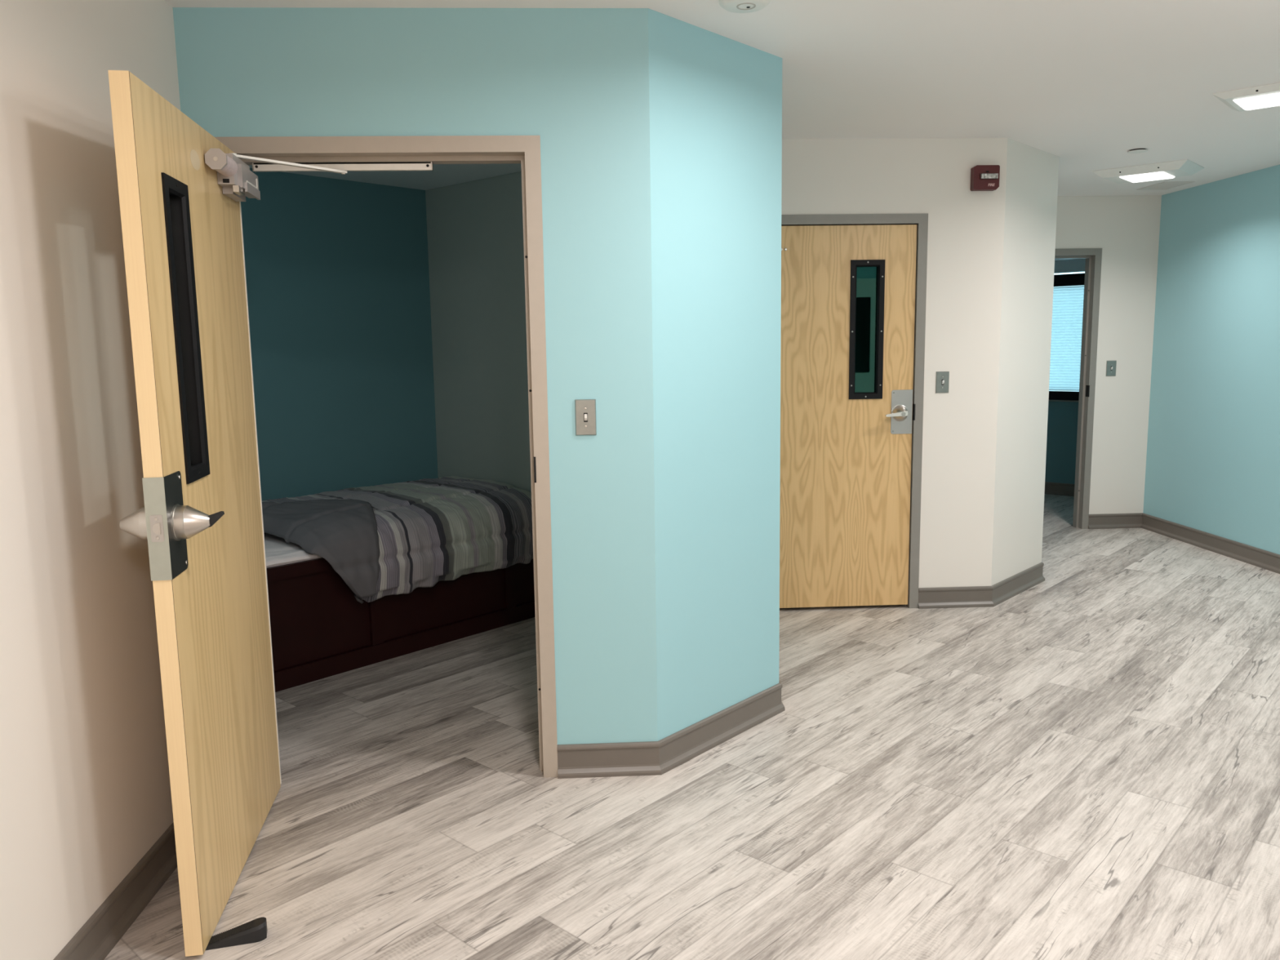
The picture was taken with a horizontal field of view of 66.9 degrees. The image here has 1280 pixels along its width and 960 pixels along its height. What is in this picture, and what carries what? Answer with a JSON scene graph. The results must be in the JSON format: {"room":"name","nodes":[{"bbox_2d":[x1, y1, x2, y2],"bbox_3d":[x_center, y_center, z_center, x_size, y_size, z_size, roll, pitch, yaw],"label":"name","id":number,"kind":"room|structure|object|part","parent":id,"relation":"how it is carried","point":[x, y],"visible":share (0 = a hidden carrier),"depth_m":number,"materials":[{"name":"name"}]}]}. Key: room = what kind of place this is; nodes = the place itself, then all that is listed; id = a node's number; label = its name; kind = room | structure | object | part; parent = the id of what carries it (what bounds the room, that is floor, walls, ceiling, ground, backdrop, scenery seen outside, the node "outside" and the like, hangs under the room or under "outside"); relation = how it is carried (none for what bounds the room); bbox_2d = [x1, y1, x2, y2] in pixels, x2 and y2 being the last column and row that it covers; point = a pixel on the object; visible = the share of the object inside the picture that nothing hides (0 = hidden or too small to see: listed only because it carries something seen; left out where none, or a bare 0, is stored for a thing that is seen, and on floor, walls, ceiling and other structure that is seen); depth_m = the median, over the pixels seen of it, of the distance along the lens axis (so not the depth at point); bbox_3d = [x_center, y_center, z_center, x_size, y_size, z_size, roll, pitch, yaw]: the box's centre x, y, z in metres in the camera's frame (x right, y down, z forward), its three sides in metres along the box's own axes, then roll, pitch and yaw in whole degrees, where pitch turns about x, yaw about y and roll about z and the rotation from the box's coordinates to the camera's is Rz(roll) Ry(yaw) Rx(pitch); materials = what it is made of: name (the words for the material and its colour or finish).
{"room":"residential facility hallway","nodes":[
{"label":"residential facility hallway","id":0,"kind":"room"},
{"bbox_2d":[0,0,180,959],"bbox_3d":[-1.356,0.208,0.297,0.130,2.576,6.129,-1,8,-3],"label":"wall","id":1,"kind":"structure","parent":0,"point":[86,793],"depth_m":2.37,"materials":[{"name":"beige paint"}]},
{"bbox_2d":[53,822,177,959],"bbox_3d":[-1.247,1.423,0.473,0.051,0.116,5.869,-1,8,-3],"label":"baseboard","id":2,"kind":"structure","parent":1,"relation":"attached to","point":[105,927],"depth_m":2.57,"materials":[{"name":"beige plastic"}]},
{"bbox_2d":[240,168,438,500],"bbox_3d":[-2.063,-0.470,5.186,0.100,2.576,2.450,6,11,42],"label":"wall","id":3,"kind":"structure","parent":0,"point":[337,274],"depth_m":5.47,"materials":[{"name":"teal paint"}]},
{"bbox_2d":[248,163,521,190],"bbox_3d":[-1.053,-1.532,4.099,2.665,0.060,2.242,6,11,42],"label":"ceiling","id":4,"kind":"structure","parent":0,"point":[442,175],"depth_m":5.29,"materials":[{"name":"paint"}]},
{"bbox_2d":[173,7,657,744],"bbox_3d":[-0.766,-0.224,3.300,1.618,2.576,0.130,-1,8,-3],"label":"wall","id":5,"kind":"structure","parent":0,"point":[575,79],"depth_m":3.15,"materials":[{"name":"teal paint"}]},
{"bbox_2d":[107,70,346,956],"bbox_3d":[-1.155,0.071,2.810,0.348,2.116,1.083,0,8,4],"label":"door","id":6,"kind":"structure","parent":5,"relation":"in","point":[181,190],"depth_m":2.54,"materials":[{"name":"brown wood"}]},
{"bbox_3d":[-1.206,0.106,2.330,0.078,0.089,0.089,-2,8,-9],"label":"knob","id":7,"kind":"part","parent":6,"relation":"part of","materials":[{"name":"metal"}]},
{"bbox_3d":[-1.134,0.114,2.273,0.028,0.064,0.001,-2,8,-9],"label":"latch plate","id":8,"kind":"part","parent":6,"relation":"part of","materials":[{"name":"silver metal"}]},
{"label":"lock edge plate","id":9,"kind":"part","parent":6,"relation":"part of","materials":[{"name":"grey metal"}]},
{"bbox_3d":[-1.122,0.106,2.341,0.002,0.245,0.130,-2,8,-9],"label":"lock plate","id":10,"kind":"part","parent":6,"relation":"part of","materials":[{"name":"black metal"}]},
{"bbox_3d":[-1.183,-0.377,2.475,0.054,0.758,0.194,-2,8,-9],"label":"lite frame","id":11,"kind":"part","parent":6,"relation":"part of","materials":[{"name":"black metal"}]},
{"bbox_3d":[-1.083,0.101,2.350,0.078,0.089,0.089,-2,8,-9],"label":"knob","id":12,"kind":"part","parent":6,"relation":"part of","materials":[{"name":"metal"}]},
{"bbox_3d":[-1.031,0.095,2.357,0.035,0.036,0.016,-2,8,-9],"label":"thumb lever","id":13,"kind":"part","parent":6,"relation":"part of","materials":[{"name":"black metal"}]},
{"bbox_3d":[-1.100,-0.991,3.043,0.022,0.021,0.391,6,11,42],"label":"closer arm","id":14,"kind":"part","parent":6,"relation":"part of","materials":[{"name":"paint"}]},
{"bbox_2d":[214,135,557,777],"bbox_3d":[-0.849,-0.029,3.323,1.079,2.185,0.149,-1,8,-3],"label":"door frame","id":15,"kind":"structure","parent":5,"relation":"attached to","point":[348,153],"depth_m":3.18,"materials":[{"name":"beige metal"}]},
{"bbox_2d":[574,399,596,435],"bbox_3d":[-0.183,-0.210,3.257,0.070,0.121,0.018,-1,8,-3],"label":"light switch","id":16,"kind":"object","parent":5,"relation":"attached to","point":[585,409],"visible":1,"depth_m":3.26,"materials":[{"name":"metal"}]},
{"bbox_2d":[425,171,531,492],"bbox_3d":[-0.424,-0.509,5.285,2.397,2.576,0.100,6,11,42],"label":"wall","id":17,"kind":"structure","parent":0,"point":[475,228],"depth_m":5.62,"materials":[{"name":"grey paint"}]},
{"bbox_2d":[104,493,1279,959],"bbox_3d":[1.525,0.979,4.108,9.800,0.100,13.500,-1,8,-3],"label":"floor","id":18,"kind":"structure","parent":0,"point":[1083,763],"depth_m":3.21,"materials":[{"name":"grey wood"}]},
{"bbox_2d":[205,916,267,950],"bbox_3d":[-1.058,1.173,2.504,0.172,0.041,0.059,-3,8,-18],"label":"wedge","id":19,"kind":"object","parent":18,"relation":"on","point":[255,931],"visible":0.91,"depth_m":2.50,"materials":[{"name":"black rubber"}]},
{"bbox_2d":[266,557,535,692],"bbox_3d":[-1.603,0.564,5.011,0.958,0.562,2.075,6,11,42],"label":"frame","id":20,"kind":"object","parent":18,"relation":"on","point":[319,628],"visible":0.28,"depth_m":4.65,"materials":[{"name":"brown wood"}]},
{"bbox_2d":[263,532,320,568],"bbox_3d":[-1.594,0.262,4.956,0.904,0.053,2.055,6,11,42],"label":"mattress","id":21,"kind":"object","parent":20,"relation":"on","point":[278,552],"visible":0.06,"depth_m":4.40,"materials":[{"name":"white fabric"}]},
{"bbox_2d":[262,475,533,604],"bbox_3d":[-1.536,0.305,4.970,1.060,0.453,1.964,6,11,42],"label":"comforter","id":22,"kind":"object","parent":21,"relation":"on","point":[398,538],"visible":0.8,"depth_m":4.83,"materials":[{"name":"fabric"}]},
{"bbox_3d":[-1.262,0.354,4.667,0.030,0.059,2.075,6,11,42],"label":"rail","id":23,"kind":"part","parent":20,"relation":"part of","materials":[{"name":"brown wood"}]},
{"bbox_2d":[648,8,782,741],"bbox_3d":[0.253,-0.282,3.602,0.130,2.576,0.770,6,11,41],"label":"wall","id":24,"kind":"structure","parent":0,"point":[715,100],"depth_m":3.51,"materials":[{"name":"teal paint"}]},
{"bbox_2d":[557,679,785,778],"bbox_3d":[0.396,0.855,4.336,0.621,0.116,2.249,2,9,21],"label":"baseboard","id":25,"kind":"structure","parent":24,"relation":"attached to","point":[662,756],"depth_m":3.47,"materials":[{"name":"beige plastic"}]},
{"bbox_2d":[164,0,1279,195],"bbox_3d":[1.485,-1.671,3.735,9.800,0.100,13.500,-1,8,-3],"label":"ceiling","id":26,"kind":"structure","parent":0,"point":[1086,84],"depth_m":3.84,"materials":[{"name":"paint"}]},
{"bbox_2d":[719,0,770,13],"bbox_3d":[0.328,-1.491,3.028,0.160,0.024,0.160,-1,8,-3],"label":"smoke detector","id":27,"kind":"object","parent":26,"relation":"attached to","point":[732,6],"visible":1,"depth_m":3.02,"materials":[{"name":"white plastic"}]},
{"bbox_2d":[1127,148,1147,153],"bbox_3d":[2.864,-1.894,5.571,0.104,0.012,0.104,-1,8,-3],"label":"sprinkler cover","id":28,"kind":"object","parent":26,"relation":"attached to","point":[1135,150],"visible":1,"depth_m":5.56,"materials":[{"name":"white plastic"}]},
{"bbox_2d":[1092,159,1204,183],"bbox_3d":[3.265,-1.970,6.229,0.555,0.056,0.417,6,11,42],"label":"ceiling light","id":29,"kind":"object","parent":26,"relation":"attached to","point":[1166,170],"visible":1,"depth_m":6.13,"materials":[{"name":"white plastic"}]},
{"bbox_2d":[1136,181,1195,190],"bbox_3d":[3.746,-2.098,6.906,0.220,0.006,0.350,-1,8,-3],"label":"ceiling vent","id":30,"kind":"object","parent":26,"relation":"in","point":[1166,184],"visible":1,"depth_m":6.88,"materials":[{"name":"grey metal"}]},
{"bbox_2d":[1212,82,1279,111],"bbox_3d":[2.881,-1.697,4.258,0.560,0.036,0.400,6,11,42],"label":"recessed light","id":31,"kind":"object","parent":26,"relation":"in","point":[1265,95],"visible":1,"depth_m":4.27,"materials":[{"name":"white plastic"}]},
{"bbox_2d":[854,266,876,392],"bbox_3d":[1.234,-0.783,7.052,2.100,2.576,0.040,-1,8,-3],"label":"window","id":32,"kind":"structure","parent":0,"point":[865,276],"depth_m":7.01,"materials":[{"name":"clear glass"}]},
{"bbox_2d":[781,137,1007,587],"bbox_3d":[1.167,-0.547,5.386,1.635,2.576,0.130,-1,8,-3],"label":"wall","id":33,"kind":"structure","parent":0,"point":[931,176],"depth_m":5.28,"materials":[{"name":"beige paint"}]},
{"bbox_2d":[779,224,916,608],"bbox_3d":[1.058,-0.323,5.341,0.906,2.108,0.119,-1,8,-3],"label":"door","id":34,"kind":"structure","parent":33,"relation":"in","point":[846,454],"depth_m":5.36,"materials":[{"name":"brown wood"}]},
{"bbox_3d":[1.237,-0.822,5.311,0.187,0.751,0.058,-1,8,-3],"label":"lite frame","id":35,"kind":"part","parent":34,"relation":"part of","materials":[{"name":"black metal"}]},
{"bbox_3d":[1.405,-0.362,5.301,0.123,0.031,0.016,-1,8,-3],"label":"lever","id":36,"kind":"part","parent":34,"relation":"part of","materials":[{"name":"silver metal"}]},
{"bbox_3d":[1.449,-0.377,5.361,0.118,0.244,0.002,-1,8,-3],"label":"lock plate","id":37,"kind":"part","parent":34,"relation":"part of","materials":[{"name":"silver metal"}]},
{"bbox_2d":[781,213,928,608],"bbox_3d":[1.056,-0.351,5.408,1.016,2.185,0.149,-1,8,-3],"label":"door frame","id":38,"kind":"structure","parent":33,"relation":"attached to","point":[921,220],"depth_m":5.30,"materials":[{"name":"grey metal"}]},
{"bbox_2d":[935,371,949,392],"bbox_3d":[1.671,-0.539,5.339,0.073,0.118,0.018,-1,8,-3],"label":"light switch","id":39,"kind":"object","parent":33,"relation":"attached to","point":[942,382],"visible":1,"depth_m":5.34,"materials":[{"name":"metal"}]},
{"bbox_2d":[969,164,999,191],"bbox_3d":[1.847,-1.615,5.176,0.140,0.127,0.060,-1,8,-3],"label":"fire alarm","id":40,"kind":"object","parent":33,"relation":"attached to","point":[983,177],"visible":1,"depth_m":5.16,"materials":[{"name":"red plastic"}]},
{"bbox_2d":[991,137,1059,586],"bbox_3d":[2.199,-0.605,5.686,0.130,2.576,0.770,6,11,42],"label":"wall","id":41,"kind":"structure","parent":0,"point":[1032,173],"depth_m":5.61,"materials":[{"name":"beige paint"}]},
{"bbox_2d":[918,562,1044,608],"bbox_3d":[2.336,0.524,6.474,0.684,0.116,2.406,2,9,22],"label":"baseboard","id":42,"kind":"structure","parent":41,"relation":"attached to","point":[993,595],"depth_m":5.52,"materials":[{"name":"beige plastic"}]},
{"bbox_2d":[1044,481,1074,496],"bbox_3d":[3.337,0.164,8.925,4.781,0.116,2.404,-1,8,-3],"label":"baseboard","id":43,"kind":"structure","parent":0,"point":[1051,488],"depth_m":9.38,"materials":[{"name":"beige plastic"}]},
{"bbox_2d":[1044,400,1078,484],"bbox_3d":[4.504,-1.097,8.932,3.541,2.576,0.160,6,11,42],"label":"wall","id":44,"kind":"structure","parent":0,"point":[1062,420],"depth_m":9.34,"materials":[{"name":"teal paint"}]},
{"bbox_2d":[1048,258,1084,401],"bbox_3d":[3.917,-1.444,9.362,1.160,1.350,0.112,6,11,42],"label":"window","id":45,"kind":"structure","parent":44,"relation":"attached to","point":[1073,279],"depth_m":9.21,"materials":[{"name":"black metal"}]},
{"bbox_3d":[3.900,-0.777,9.426,1.160,0.013,0.032,6,11,42],"label":"sill","id":46,"kind":"part","parent":45,"relation":"part of","materials":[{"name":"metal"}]},
{"bbox_2d":[1048,258,1085,391],"bbox_3d":[3.886,-1.479,9.323,1.080,1.230,0.116,6,11,42],"label":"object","id":47,"kind":"structure","parent":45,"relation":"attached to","point":[1068,301],"depth_m":9.23,"materials":[{"name":"white"}]},
{"bbox_2d":[1055,195,1161,514],"bbox_3d":[3.210,-0.889,7.594,1.837,2.576,0.130,-1,8,-3],"label":"wall","id":48,"kind":"structure","parent":0,"point":[1126,228],"depth_m":7.52,"materials":[{"name":"beige paint"}]},
{"bbox_2d":[1054,248,1102,528],"bbox_3d":[3.044,-0.692,7.613,1.016,2.185,0.149,-1,8,-3],"label":"door frame","id":49,"kind":"structure","parent":48,"relation":"attached to","point":[1093,256],"depth_m":7.58,"materials":[{"name":"grey metal"}]},
{"bbox_2d":[1106,360,1116,376],"bbox_3d":[3.677,-0.870,7.546,0.078,0.120,0.018,-1,8,-3],"label":"light switch","id":50,"kind":"object","parent":48,"relation":"attached to","point":[1110,365],"visible":1,"depth_m":7.55,"materials":[{"name":"metal"}]},
{"bbox_2d":[1142,164,1279,554],"bbox_3d":[4.235,-0.438,4.280,0.130,2.576,6.916,-1,8,-3],"label":"wall","id":51,"kind":"structure","parent":0,"point":[1213,455],"depth_m":6.75,"materials":[{"name":"teal paint"}]},
{"bbox_2d":[1088,512,1279,573],"bbox_3d":[3.964,0.787,4.437,0.449,0.116,6.656,-1,8,-3],"label":"baseboard","id":52,"kind":"structure","parent":51,"relation":"attached to","point":[1255,556],"depth_m":7.10,"materials":[{"name":"beige plastic"}]}
]}

